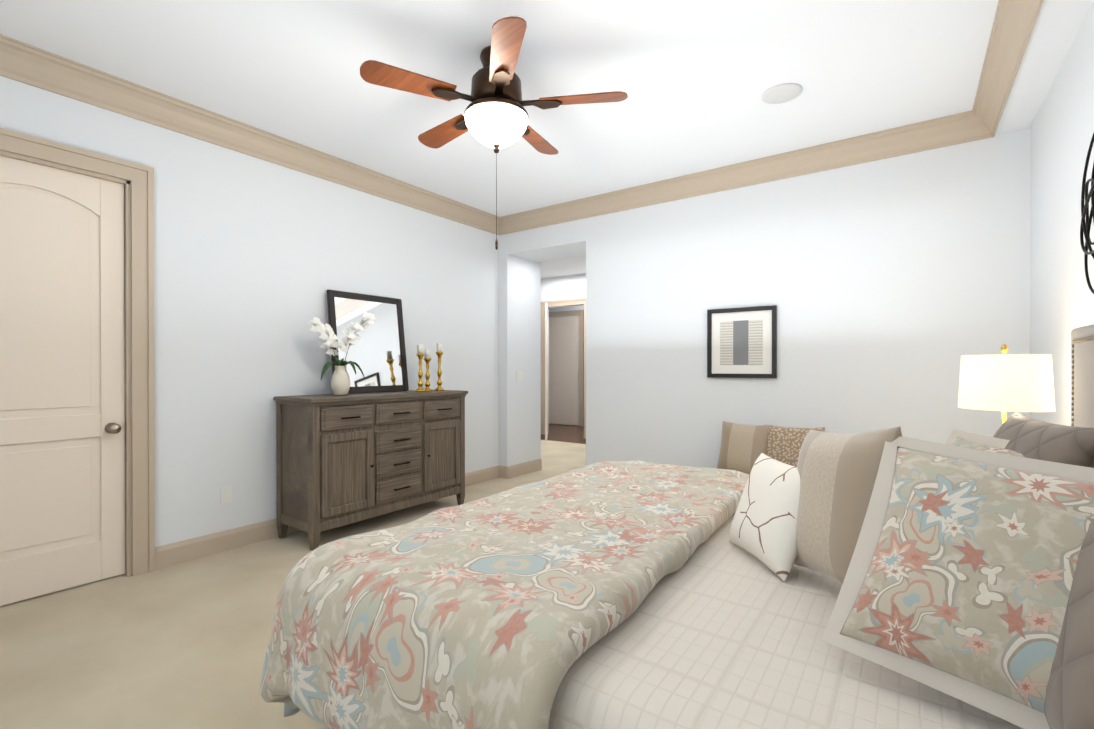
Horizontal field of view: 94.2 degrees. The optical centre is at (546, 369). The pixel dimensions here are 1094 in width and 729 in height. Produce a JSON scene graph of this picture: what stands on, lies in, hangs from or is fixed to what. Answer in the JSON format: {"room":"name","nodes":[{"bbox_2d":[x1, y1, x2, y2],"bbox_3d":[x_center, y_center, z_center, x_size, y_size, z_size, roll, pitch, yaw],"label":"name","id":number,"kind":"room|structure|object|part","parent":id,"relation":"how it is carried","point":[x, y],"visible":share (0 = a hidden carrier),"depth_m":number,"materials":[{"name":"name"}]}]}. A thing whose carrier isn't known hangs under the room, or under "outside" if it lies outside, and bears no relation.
{"room":"bedroom","nodes":[
{"label":"bedroom","id":0,"kind":"room"},
{"bbox_2d":[0,76,498,546],"bbox_3d":[-2.044,-0.221,3.952,0.172,3.010,6.296,0,0,36],"label":"wall","id":1,"kind":"structure","parent":0,"point":[255,258],"depth_m":3.73,"materials":[{"name":"white paint"}]},
{"bbox_2d":[0,156,124,605],"bbox_3d":[-2.868,0.061,2.827,0.040,2.410,0.820,0,0,36],"label":"door","id":2,"kind":"structure","parent":1,"relation":"in","point":[62,450],"depth_m":2.91,"materials":[{"name":"beige paint"}]},
{"bbox_2d":[0,128,154,575],"bbox_3d":[-2.863,0.004,2.823,0.152,2.550,1.086,0,0,36],"label":"door frame","id":3,"kind":"structure","parent":1,"relation":"attached to","point":[140,177],"depth_m":3.15,"materials":[{"name":"beige wood"}]},
{"bbox_3d":[-2.618,0.357,3.074,0.082,0.066,0.066,0,0,36],"label":"door knob","id":4,"kind":"part","parent":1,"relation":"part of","materials":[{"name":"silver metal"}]},
{"bbox_2d":[220,486,231,503],"bbox_3d":[-2.260,0.885,3.584,0.010,0.115,0.070,0,0,36],"label":"electrical outlet","id":5,"kind":"object","parent":1,"relation":"attached to","point":[225,494],"visible":1,"depth_m":3.58,"materials":[{"name":"white plastic"}]},
{"bbox_2d":[0,34,503,234],"bbox_3d":[-2.121,-1.642,3.676,0.122,0.165,5.526,0,0,36],"label":"crown molding","id":6,"kind":"structure","parent":1,"relation":"attached to","point":[22,62],"depth_m":3.42,"materials":[{"name":"beige wood"}]},
{"bbox_2d":[155,465,498,569],"bbox_3d":[-1.532,1.202,4.603,0.016,0.140,3.350,0,0,36],"label":"baseboard","id":7,"kind":"structure","parent":1,"relation":"attached to","point":[170,554],"depth_m":3.57,"materials":[{"name":"beige wood"}]},
{"bbox_2d":[0,452,585,728],"bbox_3d":[0.464,1.326,3.487,4.800,0.100,8.446,0,0,36],"label":"floor carpet","id":8,"kind":"object","parent":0,"point":[183,645],"depth_m":2.38,"materials":[{"name":"beige carpet"}]},
{"bbox_2d":[273,389,467,550],"bbox_3d":[-1.393,0.738,4.298,0.548,1.070,1.540,0,0,36],"label":"dresser","id":9,"kind":"object","parent":8,"relation":"on","point":[343,460],"visible":1,"depth_m":3.88,"materials":[{"name":"brown wood"}]},
{"bbox_2d":[308,311,375,394],"bbox_3d":[-1.582,-0.131,3.992,0.255,0.665,0.483,0,0,36],"label":"vase","id":10,"kind":"object","parent":9,"relation":"on","point":[340,382],"visible":1,"depth_m":3.95,"materials":[{"name":"beige ceramic"}]},
{"bbox_2d":[326,289,408,393],"bbox_3d":[-1.541,-0.227,4.430,0.030,0.860,0.740,-8,-5,35],"label":"dresser mirror","id":11,"kind":"object","parent":9,"relation":"on","point":[377,353],"visible":0.75,"depth_m":4.44,"materials":[{"name":"black mirror"}]},
{"bbox_2d":[415,343,425,391],"bbox_3d":[-1.142,-0.018,4.589,0.094,0.436,0.094,0,0,36],"label":"candlestick","id":12,"kind":"object","parent":9,"relation":"on","point":[420,354],"visible":1,"depth_m":4.57,"materials":[{"name":"gold metal"}]},
{"bbox_2d":[417,343,422,353],"bbox_3d":[-1.142,-0.189,4.588,0.052,0.095,0.052,0,0,36],"label":"candle","id":13,"kind":"object","parent":12,"relation":"on","point":[419,347],"depth_m":4.57,"materials":[{"name":"white wax"}]},
{"bbox_2d":[424,348,432,390],"bbox_3d":[-1.103,0.001,4.696,0.094,0.396,0.094,0,0,36],"label":"candlestick","id":14,"kind":"object","parent":9,"relation":"on","point":[427,359],"visible":0.94,"depth_m":4.68,"materials":[{"name":"gold metal"}]},
{"bbox_2d":[425,348,429,357],"bbox_3d":[-1.103,-0.149,4.695,0.052,0.095,0.052,0,0,36],"label":"candle","id":15,"kind":"object","parent":14,"relation":"on","point":[427,351],"depth_m":4.67,"materials":[{"name":"white wax"}]},
{"bbox_2d":[435,342,443,390],"bbox_3d":[-1.006,-0.029,4.762,0.094,0.456,0.094,0,0,36],"label":"candlestick","id":16,"kind":"object","parent":9,"relation":"on","point":[439,353],"visible":1,"depth_m":4.75,"materials":[{"name":"gold metal"}]},
{"bbox_2d":[437,342,441,351],"bbox_3d":[-1.006,-0.209,4.761,0.052,0.095,0.052,0,0,36],"label":"candle","id":17,"kind":"object","parent":16,"relation":"on","point":[439,345],"depth_m":4.74,"materials":[{"name":"white wax"}]},
{"bbox_2d":[260,324,1093,728],"bbox_3d":[0.670,0.557,1.895,2.353,1.450,2.390,0,0,36],"label":"bed","id":18,"kind":"object","parent":8,"relation":"on","point":[890,578],"visible":1,"depth_m":1.23,"materials":[{"name":"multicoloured fabric"}]},
{"bbox_2d":[260,460,748,728],"bbox_3d":[0.180,0.831,2.246,1.150,0.551,2.390,0,0,36],"label":"comforter","id":19,"kind":"object","parent":18,"relation":"on","point":[501,610],"depth_m":1.40,"materials":[{"name":"multicoloured fabric"}]},
{"bbox_2d":[549,513,1022,728],"bbox_3d":[0.673,0.881,1.894,2.119,0.413,2.129,0,0,36],"label":"quilt","id":20,"kind":"object","parent":18,"relation":"on","point":[723,640],"depth_m":1.15,"materials":[{"name":"fabric"}]},
{"bbox_3d":[1.591,0.519,1.237,0.088,1.370,2.040,0,0,36],"label":"headboard","id":21,"kind":"part","parent":18,"relation":"part of","materials":[{"name":"grey fabric"}]},
{"bbox_3d":[1.731,1.069,4.004,1.220,0.410,0.470,0,0,36],"label":"bench","id":22,"kind":"object","parent":8,"relation":"on","visible":0},
{"bbox_2d":[717,421,771,473],"bbox_3d":[1.619,0.653,4.188,0.130,0.430,0.430,18,-12,-41],"label":"pillow","id":23,"kind":"object","parent":22,"relation":"on","point":[743,447],"visible":0.77,"depth_m":4.14,"materials":[{"name":"beige fabric"}]},
{"bbox_2d":[767,426,824,466],"bbox_3d":[1.928,0.653,3.967,0.430,0.430,0.130,0,-14,26],"label":"pillow","id":24,"kind":"object","parent":22,"relation":"on","point":[784,444],"visible":0.44,"depth_m":3.95,"materials":[{"name":"brown fabric"}]},
{"bbox_3d":[2.179,0.935,2.429,0.500,0.690,0.500,0,0,36],"label":"nightstand","id":25,"kind":"object","parent":8,"relation":"on","visible":0},
{"bbox_2d":[958,344,1054,423],"bbox_3d":[2.173,0.234,2.418,0.344,0.708,0.344,0,0,36],"label":"table lamp","id":26,"kind":"object","parent":25,"relation":"on","point":[1003,383],"visible":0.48,"depth_m":2.29,"materials":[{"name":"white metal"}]},
{"bbox_3d":[2.173,0.099,2.417,0.032,0.438,0.032,0,0,36],"label":"stem","id":27,"kind":"part","parent":26,"relation":"part of","materials":[{"name":"gold metal"}]},
{"bbox_2d":[0,0,998,278],"bbox_3d":[-0.150,-1.781,5.266,7.880,0.100,10.646,0,0,36],"label":"ceiling","id":28,"kind":"structure","parent":0,"point":[694,80],"depth_m":2.93,"materials":[{"name":"white paint"}]},
{"bbox_2d":[360,16,627,249],"bbox_3d":[-0.288,-1.187,2.827,1.339,1.067,1.346,0,0,36],"label":"ceiling fan","id":29,"kind":"object","parent":28,"relation":"hanging from","point":[495,116],"visible":1,"depth_m":2.66,"materials":[{"name":"brown wood"}]},
{"bbox_3d":[-0.277,-0.918,2.787,0.014,0.530,0.014,0,0,36],"label":"chain","id":30,"kind":"part","parent":29,"relation":"part of","materials":[{"name":"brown metal"}]},
{"bbox_3d":[-0.277,-1.298,2.786,0.344,0.150,0.344,0,0,36],"label":"lamp shade","id":31,"kind":"part","parent":29,"relation":"part of","materials":[{"name":"white glass"}]},
{"bbox_2d":[762,83,801,103],"bbox_3d":[1.465,-1.716,3.174,0.230,0.012,0.230,0,0,36],"label":"ceiling speaker","id":32,"kind":"object","parent":28,"relation":"attached to","point":[782,93],"visible":0.96,"depth_m":3.15,"materials":[{"name":"white plastic"}]},
{"bbox_2d":[995,0,1093,133],"bbox_3d":[1.466,-1.640,1.113,0.180,0.150,5.526,0,0,36],"label":"ceiling soffit","id":33,"kind":"structure","parent":28,"relation":"attached to","point":[1057,26],"depth_m":2.57,"materials":[{"name":"white paint"}]},
{"bbox_2d":[541,275,567,439],"bbox_3d":[-0.016,-0.252,9.321,0.510,2.988,0.660,0,0,36],"label":"wall","id":34,"kind":"structure","parent":0,"point":[564,287],"depth_m":9.61,"materials":[{"name":"white paint"}]},
{"bbox_3d":[-0.009,0.037,9.337,0.040,2.410,0.820,0,0,1],"label":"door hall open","id":35,"kind":"part","parent":34,"relation":"part of","materials":[{"name":"beige paint"}]},
{"bbox_2d":[541,440,585,462],"bbox_3d":[-0.912,1.308,8.339,3.080,0.100,2.150,0,0,36],"label":"floor","id":36,"kind":"structure","parent":0,"point":[552,450],"depth_m":7.99,"materials":[{"name":"beige carpet"}]},
{"bbox_2d":[541,424,585,443],"bbox_3d":[2.305,1.306,8.713,7.880,0.100,2.200,0,0,36],"label":"floor","id":37,"kind":"structure","parent":0,"point":[567,433],"depth_m":9.77,"materials":[{"name":"brown wood"}]},
{"bbox_2d":[549,305,583,425],"bbox_3d":[1.713,-0.251,10.528,4.800,3.000,0.165,0,0,36],"label":"wall","id":38,"kind":"structure","parent":0,"point":[566,365],"depth_m":11.35,"materials":[{"name":"white paint"}]},
{"bbox_2d":[568,273,585,305],"bbox_3d":[0.790,-0.241,9.237,4.800,3.010,0.140,0,0,36],"label":"wall","id":39,"kind":"structure","parent":0,"point":[577,282],"depth_m":9.35,"materials":[{"name":"white paint"}]},
{"bbox_2d":[541,298,585,438],"bbox_3d":[0.312,-0.022,9.497,1.100,2.550,0.030,0,0,36],"label":"door frame","id":40,"kind":"structure","parent":39,"relation":"attached to","point":[567,302],"depth_m":9.75,"materials":[{"name":"beige wood"}]},
{"bbox_2d":[499,127,1030,467],"bbox_3d":[1.480,-0.225,4.904,4.560,3.010,0.650,0,0,36],"label":"wall","id":41,"kind":"structure","parent":0,"point":[894,289],"depth_m":4.11,"materials":[{"name":"white paint"}]},
{"bbox_2d":[499,465,506,478],"bbox_3d":[-0.516,1.197,5.926,0.130,0.140,0.016,0,0,36],"label":"baseboard","id":42,"kind":"structure","parent":41,"relation":"attached to","point":[502,471],"depth_m":5.92,"materials":[{"name":"beige wood"}]},
{"bbox_2d":[516,371,522,380],"bbox_3d":[-0.325,0.076,6.065,0.010,0.115,0.115,0,0,36],"label":"light switch","id":43,"kind":"object","parent":41,"relation":"attached to","point":[519,375],"visible":1,"depth_m":6.06,"materials":[{"name":"white plastic"}]},
{"bbox_2d":[507,458,541,478],"bbox_3d":[-0.263,1.196,6.154,0.016,0.140,0.650,0,0,36],"label":"baseboard","id":44,"kind":"structure","parent":41,"relation":"attached to","point":[516,470],"depth_m":6.13,"materials":[{"name":"beige wood"}]},
{"bbox_2d":[500,111,971,233],"bbox_3d":[1.182,-1.646,4.636,4.080,0.165,0.122,0,0,36],"label":"crown molding","id":45,"kind":"structure","parent":41,"relation":"attached to","point":[949,130],"depth_m":4.20,"materials":[{"name":"beige wood"}]},
{"bbox_2d":[707,305,776,377],"bbox_3d":[1.659,-0.227,4.354,0.570,0.600,0.030,0,0,36],"label":"picture frame","id":46,"kind":"object","parent":41,"relation":"attached to","point":[741,342],"visible":1,"depth_m":4.34,"materials":[{"name":"black"}]},
{"bbox_2d":[720,319,762,364],"bbox_3d":[1.660,-0.227,4.356,0.350,0.380,0.004,0,0,36],"label":"print","id":47,"kind":"object","parent":46,"relation":"attached to","point":[741,340],"depth_m":4.35},
{"bbox_2d":[968,0,1043,141],"bbox_3d":[1.344,-1.633,1.200,0.122,0.165,5.526,0,0,36],"label":"crown molding","id":48,"kind":"structure","parent":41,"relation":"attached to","point":[1014,22],"depth_m":2.71,"materials":[{"name":"beige wood"}]},
{"bbox_2d":[1030,2,1093,425],"bbox_3d":[1.743,-0.216,1.246,0.120,3.000,6.296,0,0,36],"label":"wall","id":49,"kind":"structure","parent":0,"point":[1061,293],"depth_m":2.61,"materials":[{"name":"white paint"}]},
{"bbox_2d":[1080,133,1093,293],"bbox_3d":[2.009,-0.630,1.793,0.051,0.688,0.962,0,0,36],"label":"art","id":50,"kind":"object","parent":49,"relation":"attached to","point":[1085,227],"visible":1,"depth_m":2.10,"materials":[{"name":"black metal"}]}
]}

